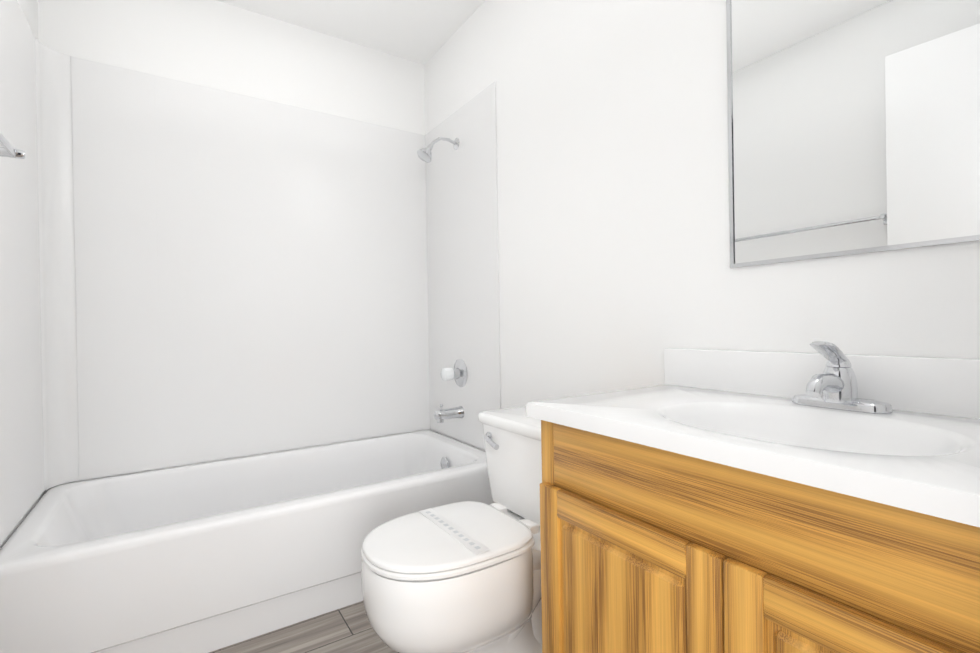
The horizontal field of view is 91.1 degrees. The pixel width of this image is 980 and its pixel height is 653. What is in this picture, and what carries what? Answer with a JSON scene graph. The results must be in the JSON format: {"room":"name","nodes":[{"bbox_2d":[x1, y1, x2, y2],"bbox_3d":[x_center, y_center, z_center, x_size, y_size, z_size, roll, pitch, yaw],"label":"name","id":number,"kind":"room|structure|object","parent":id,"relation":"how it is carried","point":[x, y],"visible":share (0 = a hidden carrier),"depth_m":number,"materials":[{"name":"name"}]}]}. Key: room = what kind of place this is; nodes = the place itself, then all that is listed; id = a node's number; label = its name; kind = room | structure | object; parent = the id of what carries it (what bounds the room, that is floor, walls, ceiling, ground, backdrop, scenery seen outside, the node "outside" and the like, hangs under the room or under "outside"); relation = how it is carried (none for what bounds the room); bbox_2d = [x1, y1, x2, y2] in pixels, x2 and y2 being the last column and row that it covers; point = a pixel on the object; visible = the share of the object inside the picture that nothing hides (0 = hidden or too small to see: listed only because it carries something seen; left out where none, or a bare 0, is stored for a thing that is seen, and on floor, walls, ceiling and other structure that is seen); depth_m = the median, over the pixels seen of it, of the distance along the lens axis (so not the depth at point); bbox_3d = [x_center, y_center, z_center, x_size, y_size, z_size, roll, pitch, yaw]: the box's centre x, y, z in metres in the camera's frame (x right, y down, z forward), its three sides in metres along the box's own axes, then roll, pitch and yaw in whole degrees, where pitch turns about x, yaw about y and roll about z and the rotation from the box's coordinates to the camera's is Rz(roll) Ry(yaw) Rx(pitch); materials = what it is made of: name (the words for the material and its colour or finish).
{"room":"bathroom","nodes":[
{"label":"bathroom","id":0,"kind":"room"},
{"bbox_2d":[0,0,46,548],"bbox_3d":[-0.989,-0.225,0.667,0.120,2.340,2.515,-1,0,-33],"label":"wall","id":1,"kind":"structure","parent":0,"point":[29,8],"depth_m":1.64,"materials":[{"name":"white paint"}]},
{"bbox_2d":[0,132,25,158],"bbox_3d":[-0.973,-0.431,0.832,0.091,0.048,0.878,-1,0,-33],"label":"towel bar","id":2,"kind":"object","parent":1,"relation":"attached to","point":[7,149],"visible":1,"depth_m":1.17,"materials":[{"name":"silver metal"}]},
{"bbox_2d":[38,0,430,483],"bbox_3d":[-1.065,-0.230,2.194,1.668,2.340,0.120,-1,0,-33],"label":"wall","id":3,"kind":"structure","parent":0,"point":[216,44],"depth_m":2.11,"materials":[{"name":"white paint"}]},
{"bbox_2d":[0,0,500,544],"bbox_3d":[-0.795,-0.229,1.892,1.546,1.583,0.679,-1,0,-33],"label":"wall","id":4,"kind":"structure","parent":3,"relation":"attached to","point":[258,276],"depth_m":2.08,"materials":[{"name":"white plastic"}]},
{"bbox_2d":[35,38,78,490],"bbox_3d":[-1.563,-0.216,1.738,0.093,1.584,0.093,-1,0,-33],"label":"wall surround","id":5,"kind":"object","parent":4,"relation":"attached to","point":[57,266],"visible":0.84,"depth_m":1.75,"materials":[{"name":"white plastic"}]},
{"bbox_2d":[417,137,458,162],"bbox_3d":[-0.243,-0.833,2.252,0.209,0.142,0.076,-1,0,-33],"label":"shower head","id":6,"kind":"object","parent":4,"relation":"attached to","point":[424,154],"visible":1,"depth_m":2.22},
{"bbox_2d":[434,404,463,422],"bbox_3d":[-0.197,0.405,2.275,0.147,0.087,0.062,-1,0,-33],"label":"tub spout","id":7,"kind":"object","parent":4,"relation":"attached to","point":[441,415],"visible":1,"depth_m":2.25,"materials":[{"name":"silver metal"}]},
{"bbox_2d":[440,359,467,386],"bbox_3d":[-0.182,0.225,2.286,0.103,0.144,0.144,-1,0,-33],"label":"tub valve","id":8,"kind":"object","parent":4,"relation":"attached to","point":[458,373],"visible":1,"depth_m":2.27,"materials":[{"name":"silver metal"}]},
{"bbox_2d":[209,601,399,652],"bbox_3d":[-0.304,0.981,1.180,1.788,0.100,2.635,-1,0,-33],"label":"floor","id":9,"kind":"structure","parent":0,"point":[348,629],"depth_m":1.44,"materials":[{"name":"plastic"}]},
{"bbox_2d":[0,430,494,652],"bbox_3d":[-0.756,0.750,1.861,1.544,0.372,0.760,-1,0,-33],"label":"bathtub","id":10,"kind":"object","parent":9,"relation":"on","point":[208,557],"visible":0.85,"depth_m":1.49,"materials":[{"name":"white ceramic"}]},
{"bbox_2d":[361,406,541,652],"bbox_3d":[0.006,0.606,1.350,0.730,0.638,0.510,-1,0,-33],"label":"toilet","id":11,"kind":"object","parent":9,"relation":"on","point":[461,577],"visible":0.75,"depth_m":1.18,"materials":[{"name":"white ceramic"}]},
{"bbox_2d":[526,341,979,652],"bbox_3d":[0.536,0.473,0.837,0.500,0.890,0.879,-1,0,-33],"label":"bathroom vanity","id":12,"kind":"object","parent":9,"relation":"on","point":[826,499],"visible":1,"depth_m":0.77,"materials":[{"name":"brown wood"}]},
{"bbox_2d":[526,348,979,526],"bbox_3d":[0.531,0.172,0.836,0.500,0.223,0.879,-1,0,-33],"label":"countertop","id":13,"kind":"structure","parent":12,"relation":"on","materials":[{"name":"white stone"}]},
{"bbox_2d":[792,341,892,413],"bbox_3d":[0.641,0.092,0.910,0.146,0.132,0.164,-1,0,-33],"label":"faucet","id":14,"kind":"object","parent":13,"relation":"on","point":[834,390],"depth_m":0.91,"materials":[{"name":"silver metal"}]},
{"bbox_2d":[217,0,484,64],"bbox_3d":[-0.345,-1.458,1.170,1.788,0.100,2.635,-1,0,-33],"label":"ceiling","id":15,"kind":"structure","parent":0,"point":[421,31],"depth_m":2.20,"materials":[{"name":"white paint"}]},
{"bbox_2d":[424,0,979,450],"bbox_3d":[0.372,-0.252,1.633,0.120,2.340,2.635,-1,0,-33],"label":"wall","id":16,"kind":"structure","parent":0,"point":[616,272],"depth_m":1.44,"materials":[{"name":"white paint"}]},
{"bbox_2d":[726,0,979,267],"bbox_3d":[0.771,-0.596,0.895,0.010,0.900,0.679,-1,0,-33],"label":"mirror","id":17,"kind":"object","parent":16,"relation":"attached to","point":[853,127],"visible":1,"depth_m":0.97,"materials":[{"name":"clear glass"}]}
]}

